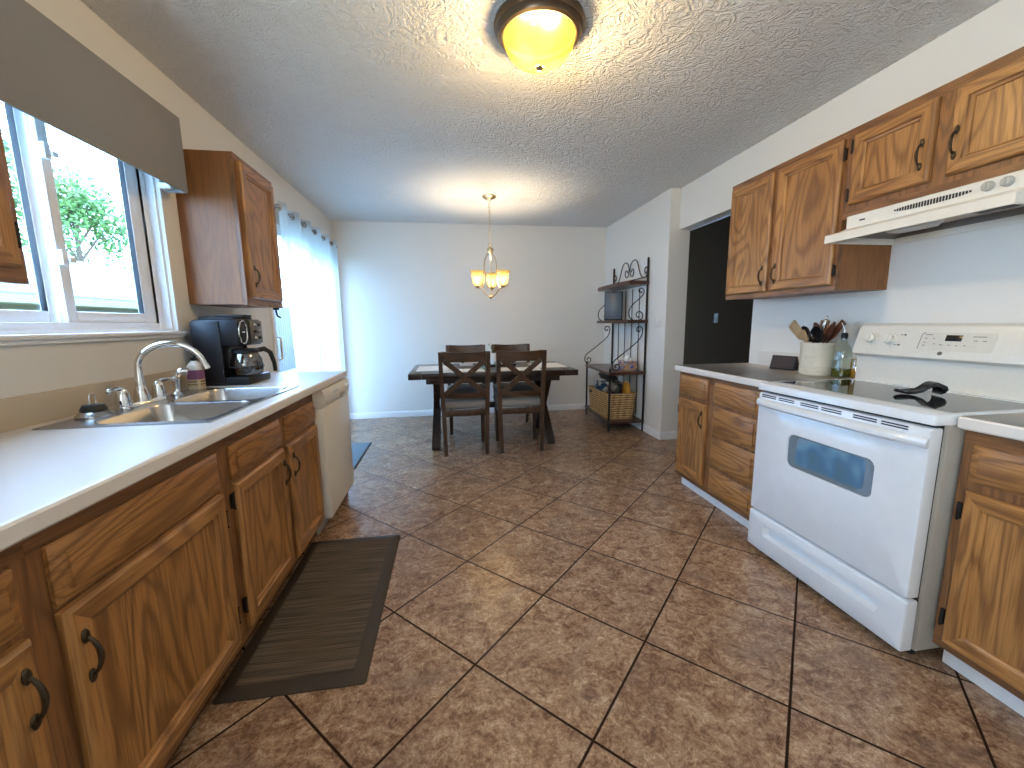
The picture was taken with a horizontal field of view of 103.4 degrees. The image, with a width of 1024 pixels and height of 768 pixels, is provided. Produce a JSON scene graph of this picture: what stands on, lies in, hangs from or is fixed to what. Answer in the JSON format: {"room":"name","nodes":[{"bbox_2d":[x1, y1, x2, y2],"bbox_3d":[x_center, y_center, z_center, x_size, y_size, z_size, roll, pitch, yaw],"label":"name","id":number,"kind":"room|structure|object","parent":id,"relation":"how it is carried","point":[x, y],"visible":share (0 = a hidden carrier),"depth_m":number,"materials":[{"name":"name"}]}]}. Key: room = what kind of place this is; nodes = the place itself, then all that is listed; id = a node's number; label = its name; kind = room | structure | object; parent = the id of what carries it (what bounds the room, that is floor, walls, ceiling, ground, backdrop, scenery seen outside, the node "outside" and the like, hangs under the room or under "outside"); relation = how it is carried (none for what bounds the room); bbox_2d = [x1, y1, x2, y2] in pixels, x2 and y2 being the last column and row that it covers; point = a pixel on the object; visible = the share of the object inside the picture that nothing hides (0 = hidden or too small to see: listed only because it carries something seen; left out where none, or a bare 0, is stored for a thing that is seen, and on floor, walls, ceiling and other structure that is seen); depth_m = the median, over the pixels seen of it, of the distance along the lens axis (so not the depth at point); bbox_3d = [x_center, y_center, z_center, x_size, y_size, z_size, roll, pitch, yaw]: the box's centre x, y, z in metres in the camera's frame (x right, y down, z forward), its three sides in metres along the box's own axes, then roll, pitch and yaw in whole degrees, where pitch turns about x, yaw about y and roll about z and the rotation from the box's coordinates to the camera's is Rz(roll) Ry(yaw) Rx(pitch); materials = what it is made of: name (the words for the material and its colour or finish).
{"room":"kitchen","nodes":[
{"label":"kitchen","id":0,"kind":"room"},
{"bbox_2d":[0,0,332,398],"bbox_3d":[-1.680,-0.231,1.520,0.140,2.440,7.148,-2,9,-9],"label":"wall","id":1,"kind":"structure","parent":0,"point":[24,369],"depth_m":1.87,"materials":[{"name":"paint"}]},
{"bbox_2d":[0,127,28,283],"bbox_3d":[-1.345,-0.598,0.712,0.305,0.773,0.532,-2,9,-9],"label":"upper cabinet","id":2,"kind":"object","parent":1,"relation":"attached to","point":[13,270],"visible":1,"depth_m":0.99,"materials":[{"name":"brown wood"}]},
{"bbox_2d":[0,103,173,334],"bbox_3d":[-1.699,-0.663,1.500,0.115,0.940,0.960,-2,9,-9],"label":"window","id":3,"kind":"structure","parent":1,"relation":"in","point":[32,154],"depth_m":1.51,"materials":[{"name":"white plastic"}]},
{"bbox_2d":[0,0,187,192],"bbox_3d":[-1.565,-1.027,1.403,0.104,0.345,1.155,-2,9,-9],"label":"window valance","id":4,"kind":"object","parent":1,"relation":"attached to","point":[46,74],"visible":1,"depth_m":1.43,"materials":[{"name":"grey fabric"}]},
{"bbox_2d":[0,331,187,345],"bbox_3d":[-1.633,-0.183,1.582,0.088,0.034,1.020,-2,9,-9],"label":"trim","id":5,"kind":"structure","parent":1,"relation":"attached to","point":[30,339],"depth_m":1.48,"materials":[{"name":"white paint"}]},
{"bbox_2d":[0,370,187,432],"bbox_3d":[-1.526,0.127,1.112,0.020,0.128,3.200,-2,9,-9],"label":"backsplash","id":6,"kind":"structure","parent":1,"relation":"attached to","point":[17,412],"depth_m":1.40,"materials":[{"name":"beige laminate"}]},
{"bbox_2d":[176,149,282,317],"bbox_3d":[-1.582,-0.807,2.346,0.333,0.838,0.470,-2,9,-9],"label":"upper cabinet","id":7,"kind":"object","parent":1,"relation":"attached to","point":[227,218],"visible":1,"depth_m":2.14,"materials":[{"name":"brown wood"}]},
{"bbox_2d":[270,218,283,372],"bbox_3d":[-2.025,-0.407,4.003,0.144,2.060,1.760,-2,9,-9],"label":"door","id":8,"kind":"structure","parent":1,"relation":"in","point":[272,314],"depth_m":3.18,"materials":[{"name":"white plastic"}]},
{"bbox_2d":[274,203,331,243],"bbox_3d":[-1.934,-1.441,3.788,0.108,0.068,1.850,-2,9,-9],"label":"curtain rod","id":9,"kind":"object","parent":1,"relation":"attached to","point":[276,206],"visible":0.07,"depth_m":3.55,"materials":[{"name":"metal"}]},
{"bbox_2d":[275,201,345,377],"bbox_3d":[-1.899,-0.467,4.005,0.102,2.115,1.579,-2,9,-9],"label":"sheer curtain","id":10,"kind":"object","parent":9,"relation":"hanging from","point":[311,263],"visible":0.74,"depth_m":3.77,"materials":[{"name":"white fabric"}]},
{"bbox_2d":[331,221,606,412],"bbox_3d":[-0.469,-0.814,5.327,3.700,2.440,0.100,-2,9,-9],"label":"wall","id":11,"kind":"structure","parent":0,"point":[408,293],"depth_m":5.21,"materials":[{"name":"paint"}]},
{"bbox_2d":[349,403,589,418],"bbox_3d":[-0.434,0.360,5.449,3.442,0.079,0.013,-2,9,-9],"label":"baseboard","id":12,"kind":"structure","parent":11,"relation":"attached to","point":[368,415],"depth_m":5.31,"materials":[{"name":"white paint"}]},
{"bbox_2d":[80,0,1000,230],"bbox_3d":[0.595,-1.650,2.251,4.948,0.100,8.500,-2,9,-9],"label":"ceiling","id":13,"kind":"structure","parent":0,"point":[409,111],"depth_m":2.14,"materials":[{"name":"paint"}]},
{"bbox_2d":[470,194,509,298],"bbox_3d":[-0.236,-1.359,4.076,0.397,0.998,0.385,-2,9,-9],"label":"chandelier","id":14,"kind":"object","parent":13,"relation":"hanging from","point":[478,276],"visible":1,"depth_m":4.01,"materials":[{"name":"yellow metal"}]},
{"bbox_2d":[494,0,585,73],"bbox_3d":[0.116,-1.418,1.715,0.384,0.190,0.384,-2,9,-9],"label":"ceiling lamp","id":15,"kind":"object","parent":13,"relation":"attached to","point":[532,31],"visible":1,"depth_m":1.68,"materials":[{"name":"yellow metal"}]},
{"bbox_2d":[166,409,1023,767],"bbox_3d":[0.623,0.862,2.627,4.948,0.100,8.500,-2,9,-9],"label":"floor","id":16,"kind":"structure","parent":0,"point":[573,602],"depth_m":1.50,"materials":[{"name":"tile"}]},
{"bbox_2d":[0,542,67,767],"bbox_3d":[-1.048,0.764,0.200,0.649,0.849,1.087,-2,9,-9],"label":"base cabinet","id":17,"kind":"object","parent":16,"relation":"on","point":[30,735],"visible":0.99,"depth_m":0.69,"materials":[{"name":"brown wood"}]},
{"bbox_2d":[0,370,346,551],"bbox_3d":[-1.215,0.122,1.160,0.648,0.138,3.200,-2,9,-9],"label":"countertop","id":18,"kind":"structure","parent":17,"relation":"on","point":[47,477],"depth_m":1.07,"materials":[{"name":"beige laminate"}]},
{"bbox_2d":[105,341,210,409],"bbox_3d":[-1.448,-0.046,1.624,0.256,0.248,0.328,5,10,34],"label":"faucet","id":19,"kind":"object","parent":18,"relation":"on","point":[122,400],"visible":1,"depth_m":1.60,"materials":[{"name":"silver metal"}]},
{"bbox_2d":[32,385,298,429],"bbox_3d":[-1.282,0.152,1.673,0.500,0.163,0.795,-2,9,-9],"label":"sink","id":20,"kind":"object","parent":18,"relation":"in","point":[204,405],"visible":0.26,"depth_m":1.63,"materials":[{"name":"metal"}]},
{"bbox_2d":[74,393,114,419],"bbox_3d":[-1.442,0.072,1.393,0.100,0.081,0.100,-2,9,-9],"label":"strainer","id":21,"kind":"object","parent":20,"relation":"on","point":[97,410],"visible":1,"depth_m":1.37,"materials":[{"name":"metal"}]},
{"bbox_2d":[74,409,114,419],"bbox_3d":[-1.442,0.102,1.397,0.100,0.022,0.100,-2,9,-9],"label":"basket","id":22,"kind":"object","parent":21,"relation":"on","point":[84,414],"depth_m":1.37,"materials":[{"name":"metal"}]},
{"bbox_2d":[171,367,188,395],"bbox_3d":[-1.496,-0.013,1.820,0.074,0.124,0.047,-4,9,-20],"label":"sprayer","id":23,"kind":"object","parent":20,"relation":"on","point":[177,373],"visible":0.95,"depth_m":1.81,"materials":[{"name":"silver metal"}]},
{"bbox_2d":[186,353,205,388],"bbox_3d":[-1.572,-0.067,2.009,0.062,0.188,0.062,-2,9,-9],"label":"soap bottle","id":24,"kind":"object","parent":18,"relation":"on","point":[196,375],"visible":0.91,"depth_m":1.99,"materials":[{"name":"purple plastic"}]},
{"bbox_2d":[189,315,276,385],"bbox_3d":[-1.505,-0.193,2.231,0.309,0.370,0.276,-2,9,-9],"label":"coffee maker","id":25,"kind":"object","parent":18,"relation":"on","point":[223,340],"visible":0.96,"depth_m":2.12,"materials":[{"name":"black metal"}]},
{"bbox_2d":[21,442,242,767],"bbox_3d":[-1.177,0.640,1.034,0.649,0.849,0.620,-2,9,-9],"label":"base cabinet","id":26,"kind":"object","parent":16,"relation":"on","point":[134,593],"visible":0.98,"depth_m":0.96,"materials":[{"name":"brown wood"}]},
{"bbox_2d":[218,394,324,667],"bbox_3d":[-1.293,0.529,1.786,0.649,0.849,0.918,-2,9,-9],"label":"base cabinet","id":27,"kind":"object","parent":16,"relation":"on","point":[272,480],"visible":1,"depth_m":1.65,"materials":[{"name":"brown wood"}]},
{"bbox_2d":[212,535,399,704],"bbox_3d":[-0.802,0.941,1.808,0.477,0.015,0.983,-2,9,-9],"label":"kitchen mat","id":28,"kind":"object","parent":16,"relation":"on","point":[320,632],"visible":1,"depth_m":1.61,"materials":[{"name":"brown fabric"}]},
{"bbox_2d":[312,378,353,534],"bbox_3d":[-1.377,0.422,2.517,0.650,0.846,0.553,-2,9,-9],"label":"dishwasher","id":29,"kind":"object","parent":16,"relation":"on","point":[330,403],"visible":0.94,"depth_m":2.42,"materials":[{"name":"white metal"}]},
{"bbox_2d":[351,442,371,469],"bbox_3d":[-1.613,0.663,3.740,0.475,0.011,0.790,-2,9,-9],"label":"door mat","id":30,"kind":"object","parent":16,"relation":"on","point":[359,450],"visible":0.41,"depth_m":3.85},
{"bbox_2d":[438,351,489,456],"bbox_3d":[-0.457,0.153,3.864,0.462,0.958,0.492,-2,9,-10],"label":"dining chair","id":31,"kind":"object","parent":16,"relation":"on","point":[466,402],"visible":1,"depth_m":3.66,"materials":[{"name":"brown wood"}]},
{"bbox_2d":[446,344,484,434],"bbox_3d":[-0.509,0.043,4.609,0.462,0.958,0.492,-2,9,-9],"label":"dining chair","id":32,"kind":"object","parent":16,"relation":"on","point":[463,388],"visible":0.2,"depth_m":4.71,"materials":[{"name":"brown wood"}]},
{"bbox_2d":[408,361,577,449],"bbox_3d":[-0.214,0.211,4.247,1.590,0.785,0.890,-2,9,-9],"label":"dining table","id":33,"kind":"object","parent":16,"relation":"on","point":[431,377],"visible":0.61,"depth_m":3.90,"materials":[{"name":"brown wood"}]},
{"bbox_2d":[416,366,449,371],"bbox_3d":[-0.779,-0.158,4.090,0.340,0.004,0.460,-2,9,-9],"label":"placemat","id":34,"kind":"object","parent":33,"relation":"on","point":[421,368],"visible":0.72,"depth_m":4.06,"materials":[{"name":"white fabric"}]},
{"bbox_2d":[443,368,484,372],"bbox_3d":[-0.468,-0.129,3.876,0.400,0.004,0.260,-2,9,-9],"label":"placemat","id":35,"kind":"object","parent":33,"relation":"on","point":[479,369],"visible":0.58,"depth_m":3.85,"materials":[{"name":"white fabric"}]},
{"bbox_2d":[459,362,472,365],"bbox_3d":[-0.492,-0.257,4.313,0.140,0.126,0.101,-2,9,-9],"label":"box","id":36,"kind":"object","parent":33,"relation":"on","point":[460,363],"visible":0.37,"depth_m":4.27,"materials":[{"name":"white paper"}]},
{"bbox_2d":[476,362,515,366],"bbox_3d":[-0.169,-0.202,4.260,0.410,0.027,0.180,-2,9,-9],"label":"serving tray","id":37,"kind":"object","parent":33,"relation":"on","point":[512,363],"visible":0.51,"depth_m":4.18,"materials":[{"name":"brown wood"}]},
{"bbox_2d":[490,346,495,363],"bbox_3d":[-0.190,-0.311,4.237,0.083,0.234,0.100,6,11,39],"label":"pitcher","id":38,"kind":"object","parent":37,"relation":"on","point":[493,356],"visible":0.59,"depth_m":4.22,"materials":[{"name":"white ceramic"}]},
{"bbox_2d":[501,367,540,370],"bbox_3d":[0.070,-0.147,3.957,0.400,0.004,0.260,-2,9,-9],"label":"placemat","id":39,"kind":"object","parent":33,"relation":"on","point":[518,368],"visible":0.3,"depth_m":3.91,"materials":[{"name":"white fabric"}]},
{"bbox_2d":[527,363,566,367],"bbox_3d":[0.364,-0.199,4.281,0.340,0.004,0.440,-2,9,-9],"label":"placemat","id":40,"kind":"object","parent":33,"relation":"on","point":[548,365],"visible":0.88,"depth_m":4.23,"materials":[{"name":"white fabric"}]},
{"bbox_2d":[491,343,534,421],"bbox_3d":[0.020,0.026,4.683,0.462,0.958,0.492,-2,9,-9],"label":"dining chair","id":41,"kind":"object","parent":16,"relation":"on","point":[520,386],"visible":0.34,"depth_m":4.80,"materials":[{"name":"brown wood"}]},
{"bbox_2d":[493,350,546,452],"bbox_3d":[0.063,0.137,3.935,0.462,0.958,0.492,-2,9,-7],"label":"dining chair","id":42,"kind":"object","parent":16,"relation":"on","point":[517,401],"visible":1,"depth_m":3.74,"materials":[{"name":"brown wood"}]},
{"bbox_2d":[584,257,649,432],"bbox_3d":[1.177,-0.476,4.782,0.421,1.895,0.933,-2,9,-9],"label":"rack","id":43,"kind":"object","parent":16,"relation":"on","point":[610,369],"visible":0.88,"depth_m":4.49,"materials":[{"name":"black metal"}]},
{"bbox_2d":[588,385,635,418],"bbox_3d":[1.178,0.205,4.845,0.348,0.294,0.668,-2,9,-9],"label":"wicker basket","id":44,"kind":"object","parent":43,"relation":"on","point":[621,405],"visible":0.73,"depth_m":4.55,"materials":[{"name":"beige wicker"}]},
{"bbox_2d":[593,380,607,391],"bbox_3d":[1.085,0.029,4.948,0.143,0.184,0.271,-2,9,-9],"label":"snack bag","id":45,"kind":"object","parent":44,"relation":"in","point":[601,385],"visible":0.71,"depth_m":4.84,"materials":[{"name":"blue plastic"}]},
{"bbox_2d":[598,372,617,381],"bbox_3d":[1.152,-0.093,4.872,0.192,0.102,0.307,-2,9,-9],"label":"snack bag","id":46,"kind":"object","parent":45,"relation":"on","point":[602,375],"visible":0.69,"depth_m":4.79,"materials":[{"name":"black plastic"}]},
{"bbox_2d":[608,380,621,393],"bbox_3d":[1.189,0.071,4.665,0.136,0.239,0.224,-2,9,-9],"label":"snack bag","id":47,"kind":"object","parent":44,"relation":"in","point":[616,386],"visible":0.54,"depth_m":4.59,"materials":[{"name":"grey plastic"}]},
{"bbox_2d":[623,380,630,392],"bbox_3d":[1.303,0.077,4.600,0.069,0.239,0.113,-2,9,-9],"label":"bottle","id":48,"kind":"object","parent":44,"relation":"in","point":[626,387],"visible":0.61,"depth_m":4.56,"materials":[{"name":"yellow plastic"}]},
{"bbox_2d":[604,291,622,319],"bbox_3d":[1.219,-0.934,4.856,0.210,0.335,0.122,2,9,15],"label":"speaker box","id":49,"kind":"object","parent":43,"relation":"on","point":[613,305],"visible":0.93,"depth_m":4.80,"materials":[{"name":"black plastic"}]},
{"bbox_2d":[585,405,643,423],"bbox_3d":[1.186,0.356,4.907,0.417,0.022,0.929,-2,9,-9],"label":"shelf","id":50,"kind":"object","parent":43,"relation":"attached to","point":[634,419],"depth_m":4.50,"materials":[{"name":"brown wood"}]},
{"bbox_2d":[585,363,645,374],"bbox_3d":[1.180,-0.181,4.827,0.417,0.030,0.929,-2,9,-9],"label":"shelf","id":51,"kind":"object","parent":43,"relation":"attached to","point":[604,368],"depth_m":4.53,"materials":[{"name":"brown wood"}]},
{"bbox_2d":[597,320,647,322],"bbox_3d":[1.256,-0.732,4.757,0.250,0.035,0.929,-2,9,-9],"label":"shelf","id":52,"kind":"object","parent":43,"relation":"attached to","point":[601,321],"depth_m":4.39,"materials":[{"name":"brown wood"}]},
{"bbox_2d":[598,280,648,290],"bbox_3d":[1.252,-1.132,4.697,0.250,0.042,0.929,-2,9,-9],"label":"shelf","id":53,"kind":"object","parent":43,"relation":"attached to","point":[631,283],"depth_m":4.46,"materials":[{"name":"brown wood"}]},
{"bbox_2d":[617,354,636,370],"bbox_3d":[1.304,-0.251,4.582,0.150,0.175,0.200,-2,9,-9],"label":"tissue box","id":54,"kind":"object","parent":43,"relation":"on","point":[627,364],"visible":0.98,"depth_m":4.50,"materials":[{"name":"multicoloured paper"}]},
{"bbox_2d":[675,371,764,527],"bbox_3d":[1.535,0.378,2.590,0.620,0.849,0.852,-2,9,-9],"label":"base cabinet","id":55,"kind":"object","parent":16,"relation":"on","point":[718,419],"visible":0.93,"depth_m":2.49,"materials":[{"name":"brown wood"}]},
{"bbox_2d":[675,350,856,386],"bbox_3d":[1.539,-0.113,2.527,0.602,0.138,0.879,-2,9,-9],"label":"countertop","id":56,"kind":"structure","parent":55,"relation":"on","point":[750,374],"depth_m":2.44,"materials":[{"name":"beige laminate"}]},
{"bbox_2d":[769,355,798,370],"bbox_3d":[1.751,-0.138,2.523,0.073,0.102,0.240,-5,10,-27],"label":"desk clock","id":57,"kind":"object","parent":56,"relation":"on","point":[780,362],"visible":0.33,"depth_m":2.54,"materials":[{"name":"black plastic"}]},
{"bbox_2d":[798,342,835,375],"bbox_3d":[1.739,-0.146,2.311,0.164,0.182,0.164,-2,9,-9],"label":"utensil crock","id":58,"kind":"object","parent":56,"relation":"on","point":[816,359],"visible":0.9,"depth_m":2.25,"materials":[{"name":"beige ceramic"}]},
{"bbox_2d":[789,320,801,339],"bbox_3d":[1.701,-0.226,2.345,0.078,0.291,0.242,-4,9,-22],"label":"spatula","id":59,"kind":"object","parent":58,"relation":"in","point":[794,326],"visible":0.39,"depth_m":2.38,"materials":[{"name":"brown wood"}]},
{"bbox_2d":[799,330,808,342],"bbox_3d":[1.693,-0.192,2.308,0.052,0.233,0.124,-7,10,-36],"label":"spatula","id":60,"kind":"object","parent":58,"relation":"in","point":[803,334],"visible":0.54,"depth_m":2.31,"materials":[{"name":"brown wood"}]},
{"bbox_2d":[801,326,810,341],"bbox_3d":[1.776,-0.213,2.377,0.034,0.254,0.206,-2,9,-9],"label":"serving spoon","id":61,"kind":"object","parent":58,"relation":"in","point":[805,328],"visible":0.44,"depth_m":2.42,"materials":[{"name":"black plastic"}]},
{"bbox_2d":[810,326,823,342],"bbox_3d":[1.726,-0.200,2.294,0.034,0.249,0.118,0,9,7],"label":"ladle","id":62,"kind":"object","parent":58,"relation":"in","point":[816,333],"visible":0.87,"depth_m":2.30,"materials":[{"name":"black plastic"}]},
{"bbox_2d":[821,316,827,331],"bbox_3d":[1.746,-0.232,2.301,0.022,0.309,0.071,-5,9,-24],"label":"tongs","id":63,"kind":"object","parent":58,"relation":"in","point":[824,325],"visible":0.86,"depth_m":2.26,"materials":[{"name":"metal"}]},
{"bbox_2d":[820,320,829,342],"bbox_3d":[1.782,-0.225,2.331,0.022,0.285,0.082,1,9,11],"label":"turner","id":64,"kind":"object","parent":58,"relation":"in","point":[821,322],"visible":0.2,"depth_m":2.30,"materials":[{"name":"brown wood"}]},
{"bbox_2d":[822,321,835,342],"bbox_3d":[1.749,-0.213,2.281,0.049,0.278,0.114,-6,10,-30],"label":"spoon","id":65,"kind":"object","parent":58,"relation":"in","point":[831,328],"visible":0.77,"depth_m":2.25,"materials":[{"name":"red wood"}]},
{"bbox_2d":[825,320,845,342],"bbox_3d":[1.755,-0.215,2.268,0.037,0.289,0.191,-5,9,-26],"label":"slotted turner","id":66,"kind":"object","parent":58,"relation":"in","point":[838,328],"visible":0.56,"depth_m":2.21,"materials":[{"name":"red wood"}]},
{"bbox_2d":[831,322,850,376],"bbox_3d":[1.778,-0.182,2.173,0.070,0.293,0.070,-2,9,-9],"label":"oil bottle","id":67,"kind":"object","parent":56,"relation":"on","point":[838,372],"visible":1,"depth_m":2.16,"materials":[{"name":"clear glass"}]},
{"bbox_2d":[849,371,855,377],"bbox_3d":[1.834,-0.083,2.159,0.047,0.100,0.047,-2,9,-9],"label":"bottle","id":68,"kind":"object","parent":56,"relation":"on","point":[852,373],"visible":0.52,"depth_m":2.15,"materials":[{"name":"yellow glass"}]},
{"bbox_2d":[748,323,1023,653],"bbox_3d":[1.610,0.335,1.756,0.690,1.178,0.764,-2,9,-9],"label":"electric range","id":69,"kind":"object","parent":16,"relation":"on","point":[855,481],"visible":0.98,"depth_m":1.59,"materials":[{"name":"white metal"}]},
{"bbox_2d":[894,381,948,394],"bbox_3d":[1.663,0.015,1.653,0.165,0.052,0.068,2,9,14],"label":"spoon rest","id":70,"kind":"object","parent":69,"relation":"on","point":[938,388],"visible":1,"depth_m":1.64,"materials":[{"name":"black plastic"}]},
{"bbox_2d":[932,430,1023,716],"bbox_3d":[1.796,0.613,0.996,0.592,0.849,0.828,-2,9,-9],"label":"base cabinet","id":71,"kind":"object","parent":16,"relation":"on","point":[979,628],"visible":0.98,"depth_m":1.25,"materials":[{"name":"brown wood"}]},
{"bbox_2d":[957,412,1023,441],"bbox_3d":[1.787,0.124,0.925,0.602,0.138,0.833,-2,9,-9],"label":"countertop","id":72,"kind":"structure","parent":71,"relation":"on","point":[1007,425],"depth_m":1.23,"materials":[{"name":"beige laminate"}]},
{"bbox_2d":[603,188,689,431],"bbox_3d":[1.493,-0.753,4.772,0.210,2.440,1.597,-2,9,-9],"label":"wall","id":73,"kind":"structure","parent":0,"point":[652,231],"depth_m":4.18,"materials":[{"name":"paint"}]},
{"bbox_2d":[630,423,658,438],"bbox_3d":[1.396,0.417,4.929,0.013,0.079,1.595,-2,9,-9],"label":"baseboard","id":74,"kind":"structure","parent":73,"relation":"attached to","point":[646,428],"depth_m":4.37,"materials":[{"name":"white paint"}]},
{"bbox_2d":[655,316,663,327],"bbox_3d":[1.486,-0.626,4.090,0.014,0.116,0.165,-2,9,-9],"label":"light switch","id":75,"kind":"object","parent":73,"relation":"attached to","point":[659,320],"visible":1,"depth_m":4.08,"materials":[{"name":"beige plastic"}]},
{"bbox_2d":[659,431,676,439],"bbox_3d":[1.621,0.530,4.159,0.223,0.079,0.013,-2,9,-9],"label":"baseboard","id":76,"kind":"structure","parent":73,"relation":"attached to","point":[662,435],"depth_m":4.15,"materials":[{"name":"white paint"}]},
{"bbox_2d":[683,216,753,364],"bbox_3d":[2.491,-0.457,2.721,1.140,2.440,8.300,-2,9,-9],"label":"wall","id":77,"kind":"structure","parent":0,"point":[706,341],"depth_m":5.18,"materials":[{"name":"paint"}]},
{"bbox_2d":[714,313,717,322],"bbox_3d":[2.585,-0.835,5.134,0.014,0.116,0.075,-2,9,-9],"label":"light switch","id":78,"kind":"object","parent":77,"relation":"attached to","point":[715,315],"visible":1,"depth_m":5.12,"materials":[{"name":"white plastic"}]},
{"bbox_2d":[679,0,1023,363],"bbox_3d":[2.081,-0.238,1.284,0.110,2.440,5.551,-2,9,-9],"label":"wall","id":79,"kind":"structure","parent":0,"point":[977,276],"depth_m":1.95,"materials":[{"name":"paint"}]},
{"bbox_2d":[758,350,856,370],"bbox_3d":[1.834,-0.121,2.523,0.020,0.128,0.785,-2,9,-9],"label":"backsplash","id":80,"kind":"structure","parent":79,"relation":"attached to","point":[764,357],"depth_m":2.57,"materials":[{"name":"laminate"}]},
{"bbox_2d":[726,130,891,299],"bbox_3d":[1.661,-0.892,2.370,0.353,0.738,0.810,-2,9,-9],"label":"upper cabinet","id":81,"kind":"object","parent":79,"relation":"attached to","point":[782,216],"visible":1,"depth_m":2.20,"materials":[{"name":"brown wood"}]},
{"bbox_2d":[842,46,1023,219],"bbox_3d":[1.776,-0.944,1.586,0.353,0.405,0.738,-2,9,-9],"label":"upper cabinet","id":82,"kind":"object","parent":79,"relation":"attached to","point":[968,129],"visible":1,"depth_m":1.55,"materials":[{"name":"brown wood"}]},
{"bbox_2d":[824,170,1023,244],"bbox_3d":[1.756,-0.691,1.650,0.393,0.112,0.676,-2,9,-9],"label":"range hood","id":83,"kind":"object","parent":82,"relation":"attached to","point":[998,201],"visible":1,"depth_m":1.62,"materials":[{"name":"white plastic"}]},
{"bbox_2d":[885,219,944,232],"bbox_3d":[1.687,-0.680,1.705,0.115,0.056,0.180,-2,9,-9],"label":"light","id":84,"kind":"object","parent":83,"relation":"attached to","point":[934,223],"depth_m":1.67,"materials":[{"name":"plastic"}]},
{"label":"outside","id":85,"kind":"structure","parent":0,"visible":0},
{"bbox_2d":[284,368,296,371],"bbox_3d":[-17.679,-0.111,11.566,28.482,0.180,40.000,-2,9,-9],"label":"ground","id":86,"kind":"structure","parent":85,"point":[294,369],"depth_m":12.08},
{"bbox_2d":[1,129,60,252],"bbox_3d":[-20.785,-5.350,15.685,5.234,9.046,4.857,-2,9,-9],"label":"tree","id":87,"kind":"object","parent":86,"relation":"on","point":[17,200],"visible":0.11,"depth_m":16.29,"materials":[{"name":"green plant"}]},
{"bbox_2d":[12,163,132,269],"bbox_3d":[-22.048,-6.189,20.778,5.174,9.226,6.218,-2,9,-9],"label":"tree","id":88,"kind":"object","parent":86,"relation":"on","point":[72,206],"visible":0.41,"depth_m":20.62,"materials":[{"name":"green plant"}]},
{"bbox_2d":[0,252,284,313],"bbox_3d":[-11.921,-1.742,10.682,6.510,3.180,17.800,-2,9,-9],"label":"garage","id":89,"kind":"structure","parent":86,"relation":"on","point":[96,287],"depth_m":8.73,"materials":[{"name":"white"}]},
{"bbox_2d":[274,307,295,371],"bbox_3d":[-6.289,-1.112,10.302,0.110,1.795,5.772,-2,9,-9],"label":"fence","id":90,"kind":"object","parent":86,"relation":"on","point":[283,324],"visible":0.12,"depth_m":11.46,"materials":[{"name":"white"}]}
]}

